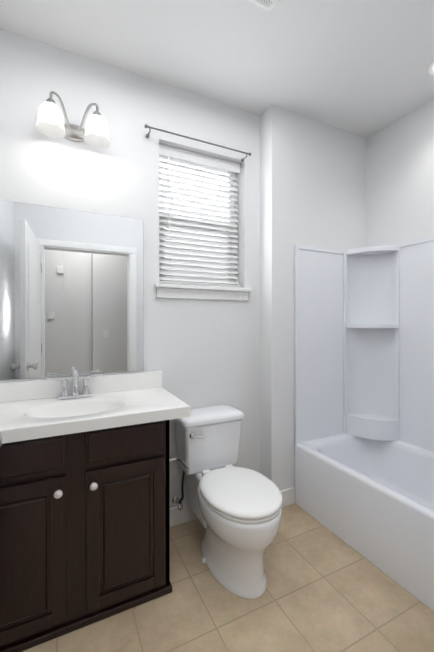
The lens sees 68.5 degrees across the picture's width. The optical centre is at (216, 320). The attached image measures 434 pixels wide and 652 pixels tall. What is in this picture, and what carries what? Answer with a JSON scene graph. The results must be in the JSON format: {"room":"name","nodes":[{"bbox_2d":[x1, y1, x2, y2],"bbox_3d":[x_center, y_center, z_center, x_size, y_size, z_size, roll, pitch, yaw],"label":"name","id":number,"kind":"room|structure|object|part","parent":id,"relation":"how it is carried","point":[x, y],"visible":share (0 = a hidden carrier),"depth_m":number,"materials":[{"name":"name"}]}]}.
{"room":"bathroom","nodes":[
{"label":"bathroom","id":0,"kind":"room"},
{"bbox_2d":[0,28,244,507],"bbox_3d":[-0.618,-0.091,1.960,1.700,2.760,0.220,0,0,-26],"label":"wall","id":1,"kind":"structure","parent":0,"point":[119,176],"depth_m":1.91,"materials":[{"name":"paint"}]},
{"bbox_2d":[0,200,143,379],"bbox_3d":[-0.770,-0.155,1.756,0.730,0.906,0.004,0,0,-26],"label":"mirror","id":2,"kind":"object","parent":1,"relation":"attached to","point":[71,290],"visible":0.89,"depth_m":1.73,"materials":[{"name":"silver mirror"}]},
{"bbox_2d":[36,91,110,147],"bbox_3d":[-0.747,-1.060,1.671,0.356,0.205,0.170,0,0,-26],"label":"sconce","id":3,"kind":"object","parent":1,"relation":"attached to","point":[51,124],"visible":1,"depth_m":1.66,"materials":[{"name":"white glass"}]},
{"bbox_3d":[-0.838,-1.024,1.608,0.136,0.132,0.136,0,0,-26],"label":"lamp shade","id":4,"kind":"part","parent":3,"relation":"part of","materials":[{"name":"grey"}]},
{"bbox_3d":[-0.815,-1.094,1.660,0.103,0.136,0.087,0,0,-26],"label":"arm","id":5,"kind":"part","parent":3,"relation":"part of"},
{"bbox_3d":[-0.697,-1.095,1.718,0.103,0.136,0.087,0,0,-26],"label":"arm","id":6,"kind":"part","parent":3,"relation":"part of"},
{"bbox_3d":[-0.641,-1.024,1.705,0.136,0.132,0.136,0,0,-26],"label":"lamp shade","id":7,"kind":"part","parent":3,"relation":"part of","materials":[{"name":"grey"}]},
{"bbox_2d":[0,371,161,402],"bbox_3d":[-0.763,0.359,1.751,0.947,0.098,0.022,0,0,-26],"label":"backsplash","id":8,"kind":"structure","parent":1,"relation":"attached to","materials":[{"name":"stone"}]},
{"bbox_2d":[170,504,197,526],"bbox_3d":[-0.055,1.232,2.112,0.820,0.112,0.013,0,0,-26],"label":"baseboard","id":9,"kind":"structure","parent":1,"relation":"attached to","point":[183,515],"depth_m":2.02,"materials":[{"name":"paint"}]},
{"bbox_2d":[144,124,250,161],"bbox_3d":[-0.106,-1.128,2.043,0.731,0.042,0.069,0,0,-26],"label":"curtain rod","id":10,"kind":"object","parent":1,"relation":"attached to","point":[150,128],"visible":1,"depth_m":1.99,"materials":[{"name":"metal"}]},
{"bbox_2d":[159,156,235,284],"bbox_3d":[-0.148,-0.674,2.233,0.613,0.895,0.074,0,0,-26],"label":"window unit","id":11,"kind":"structure","parent":1,"relation":"in","point":[198,166],"depth_m":2.27,"materials":[{"name":"white plastic"}]},
{"bbox_3d":[-0.366,-0.469,2.103,0.030,0.410,0.032,0,0,-26],"label":"sash","id":12,"kind":"part","parent":11,"relation":"part of","materials":[{"name":"white plastic"}]},
{"bbox_3d":[-0.148,-1.103,2.232,0.613,0.038,0.050,0,0,-26],"label":"frame","id":13,"kind":"part","parent":11,"relation":"part of","materials":[{"name":"white plastic"}]},
{"bbox_3d":[-0.148,-0.251,2.235,0.613,0.048,0.050,0,0,-26],"label":"frame","id":14,"kind":"part","parent":11,"relation":"part of","materials":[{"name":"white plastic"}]},
{"bbox_2d":[159,144,240,300],"bbox_3d":[-0.092,-0.625,2.122,0.597,0.988,0.170,0,0,-26],"label":"window blind","id":15,"kind":"object","parent":11,"relation":"attached to","point":[171,275],"visible":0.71,"depth_m":2.16,"materials":[{"name":"white plastic"}]},
{"bbox_3d":[0.089,-0.470,2.327,0.030,0.410,0.032,0,0,-26],"label":"sash","id":16,"kind":"part","parent":11,"relation":"part of","materials":[{"name":"white plastic"}]},
{"bbox_3d":[0.110,-0.675,2.361,0.038,0.895,0.050,0,0,-26],"label":"frame","id":17,"kind":"part","parent":11,"relation":"part of","materials":[{"name":"white plastic"}]},
{"bbox_2d":[156,288,247,300],"bbox_3d":[-0.078,-0.172,2.094,0.653,0.061,0.016,0,0,-26],"label":"apron","id":18,"kind":"object","parent":1,"relation":"attached to","point":[194,294],"visible":1,"depth_m":2.07,"materials":[{"name":"paint"}]},
{"bbox_2d":[154,283,251,291],"bbox_3d":[-0.099,-0.215,2.136,0.683,0.024,0.170,0,0,-26],"label":"window sill","id":19,"kind":"structure","parent":1,"relation":"attached to","point":[178,286],"depth_m":2.04,"materials":[{"name":"paint"}]},
{"bbox_2d":[0,0,433,137],"bbox_3d":[0.135,-1.516,0.597,4.090,0.100,3.320,0,0,-26],"label":"ceiling","id":20,"kind":"structure","parent":0,"point":[358,67],"depth_m":1.71,"materials":[{"name":"paint"}]},
{"bbox_2d":[247,0,278,10],"bbox_3d":[0.186,-1.457,1.308,0.300,0.021,0.300,0,0,-26],"label":"fan","id":21,"kind":"object","parent":20,"relation":"attached to","point":[267,5],"visible":1,"depth_m":1.46,"materials":[{"name":"white plastic"}]},
{"bbox_2d":[427,60,433,76],"bbox_3d":[1.327,-1.470,1.809,0.224,0.018,0.224,0,0,-26],"label":"recessed light","id":22,"kind":"object","parent":20,"relation":"in","point":[430,70],"visible":1,"depth_m":1.86,"materials":[{"name":"white plastic"}]},
{"bbox_2d":[22,503,433,651],"bbox_3d":[0.135,1.344,0.608,4.090,0.100,3.320,0,0,-26],"label":"floor","id":23,"kind":"structure","parent":0,"point":[327,590],"depth_m":1.41,"materials":[{"name":"tile"}]},
{"bbox_2d":[0,370,190,651],"bbox_3d":[-0.652,0.775,1.535,0.954,1.031,0.511,0,0,-26],"label":"bathroom vanity","id":24,"kind":"object","parent":23,"relation":"on","point":[85,501],"visible":1,"depth_m":1.36,"materials":[{"name":"brown wood"}]},
{"bbox_3d":[-0.775,0.664,1.237,0.236,0.052,0.019,0,0,-26],"label":"door rail","id":25,"kind":"part","parent":24,"relation":"part of","materials":[{"name":"brown wood"}]},
{"bbox_3d":[-0.775,1.208,1.239,0.236,0.052,0.019,0,0,-26],"label":"door rail","id":26,"kind":"part","parent":24,"relation":"part of","materials":[{"name":"brown wood"}]},
{"bbox_3d":[-0.772,0.537,1.230,0.320,0.126,0.010,0,0,-26],"label":"drawer","id":27,"kind":"part","parent":24,"relation":"part of","materials":[{"name":"brown wood"}]},
{"bbox_3d":[-0.776,0.537,1.239,0.340,0.146,0.015,0,0,-26],"label":"drawer","id":28,"kind":"part","parent":24,"relation":"part of","materials":[{"name":"brown wood"}]},
{"bbox_3d":[-0.636,0.692,1.276,0.033,0.033,0.034,0,0,-26],"label":"knob","id":29,"kind":"part","parent":24,"relation":"part of","materials":[{"name":"silver metal"}]},
{"bbox_3d":[-0.517,0.691,1.335,0.033,0.033,0.034,0,0,-26],"label":"knob","id":30,"kind":"part","parent":24,"relation":"part of","materials":[{"name":"silver metal"}]},
{"bbox_2d":[0,387,190,443],"bbox_3d":[-0.660,0.477,1.542,0.947,0.136,0.489,0,0,-26],"label":"countertop","id":31,"kind":"structure","parent":24,"relation":"on","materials":[{"name":"stone"}]},
{"bbox_2d":[47,370,101,399],"bbox_3d":[-0.731,0.334,1.648,0.270,0.149,0.151,0,0,-26],"label":"faucet","id":32,"kind":"object","parent":31,"relation":"on","point":[75,395],"depth_m":1.67,"materials":[{"name":"silver metal"}]},
{"bbox_3d":[-0.401,0.536,1.423,0.342,0.146,0.015,0,0,-26],"label":"drawer","id":33,"kind":"part","parent":24,"relation":"part of","materials":[{"name":"brown wood"}]},
{"bbox_3d":[-0.397,0.536,1.414,0.322,0.126,0.010,0,0,-26],"label":"drawer","id":34,"kind":"part","parent":24,"relation":"part of","materials":[{"name":"brown wood"}]},
{"bbox_3d":[-0.401,0.663,1.422,0.238,0.052,0.019,0,0,-26],"label":"door rail","id":35,"kind":"part","parent":24,"relation":"part of","materials":[{"name":"brown wood"}]},
{"bbox_3d":[-0.401,1.207,1.424,0.238,0.052,0.019,0,0,-26],"label":"door rail","id":36,"kind":"part","parent":24,"relation":"part of","materials":[{"name":"brown wood"}]},
{"bbox_3d":[-0.212,0.725,1.606,0.102,0.012,0.142,0,0,-26],"label":"post","id":37,"kind":"part","parent":24,"relation":"part of","materials":[{"name":"silver metal"}]},
{"bbox_2d":[172,404,281,598],"bbox_3d":[0.061,0.923,1.752,0.413,0.734,0.753,0,0,-26],"label":"toilet","id":38,"kind":"object","parent":23,"relation":"on","point":[237,511],"visible":0.98,"depth_m":1.61,"materials":[{"name":"ceramic"}]},
{"bbox_3d":[-0.105,0.662,1.820,0.068,0.024,0.023,0,0,-26],"label":"lever arm","id":39,"kind":"part","parent":38,"relation":"part of"},
{"bbox_3d":[-0.053,0.755,1.982,0.382,0.296,0.203,0,0,-26],"label":"tank","id":40,"kind":"part","parent":38,"relation":"part of","materials":[{"name":"ceramic"}]},
{"bbox_3d":[-0.052,0.581,1.980,0.413,0.052,0.229,0,0,-26],"label":"tank lid","id":41,"kind":"part","parent":38,"relation":"part of","materials":[{"name":"ceramic"}]},
{"bbox_3d":[0.099,1.095,1.675,0.380,0.390,0.581,0,0,-26],"label":"bowl","id":42,"kind":"part","parent":38,"relation":"part of","materials":[{"name":"ceramic"}]},
{"bbox_3d":[0.118,0.865,1.635,0.386,0.030,0.486,0,0,-26],"label":"lid","id":43,"kind":"part","parent":38,"relation":"part of","materials":[{"name":"white plastic"}]},
{"bbox_3d":[0.118,0.890,1.635,0.378,0.018,0.480,0,0,-26],"label":"seat","id":44,"kind":"part","parent":38,"relation":"part of","materials":[{"name":"white plastic"}]},
{"bbox_2d":[294,236,433,610],"bbox_3d":[1.211,0.367,1.736,0.732,1.845,1.514,0,0,-26],"label":"bathtub","id":45,"kind":"object","parent":23,"relation":"on","point":[364,401],"visible":1,"depth_m":2.28,"materials":[{"name":"plastic"}]},
{"bbox_2d":[345,245,398,255],"bbox_3d":[1.157,-0.524,2.386,0.247,0.034,0.291,0,0,-26],"label":"shelf","id":46,"kind":"object","parent":45,"relation":"attached to","point":[388,250],"depth_m":2.36,"materials":[{"name":"plastic"}]},
{"bbox_2d":[347,413,396,440],"bbox_3d":[1.159,0.795,2.396,0.240,0.145,0.282,0,0,-26],"label":"shelf","id":47,"kind":"object","parent":45,"relation":"attached to","point":[373,426],"depth_m":2.34,"materials":[{"name":"plastic"}]},
{"bbox_2d":[346,324,399,327],"bbox_3d":[1.157,0.039,2.388,0.247,0.027,0.291,0,0,-26],"label":"shelf","id":48,"kind":"object","parent":45,"relation":"attached to","point":[347,325],"depth_m":2.31,"materials":[{"name":"plastic"}]},
{"bbox_2d":[236,111,259,472],"bbox_3d":[0.203,-0.092,2.364,0.130,2.760,0.220,0,0,-26],"label":"wall","id":49,"kind":"structure","parent":0,"point":[248,222],"depth_m":2.27,"materials":[{"name":"paint"}]},
{"bbox_2d":[260,104,365,490],"bbox_3d":[0.804,-0.093,2.582,1.140,2.760,0.360,0,0,-26],"label":"wall","id":50,"kind":"structure","parent":0,"point":[312,182],"depth_m":2.25,"materials":[{"name":"paint"}]},
{"bbox_2d":[280,487,294,507],"bbox_3d":[0.455,1.232,2.207,0.205,0.112,0.013,0,0,-26],"label":"baseboard","id":51,"kind":"structure","parent":50,"relation":"attached to","point":[288,496],"depth_m":2.22,"materials":[{"name":"paint"}]},
{"bbox_2d":[366,99,433,246],"bbox_3d":[1.663,-0.091,1.890,0.210,2.760,1.640,0,0,-26],"label":"wall","id":52,"kind":"structure","parent":0,"point":[400,181],"depth_m":2.31,"materials":[{"name":"paint"}]},
{"label":"outside","id":53,"kind":"structure","parent":0,"visible":0},
{"bbox_2d":[159,159,227,278],"bbox_3d":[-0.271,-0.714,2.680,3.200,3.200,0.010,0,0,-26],"label":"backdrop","id":54,"kind":"structure","parent":53,"point":[183,175],"depth_m":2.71,"materials":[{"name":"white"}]}
]}

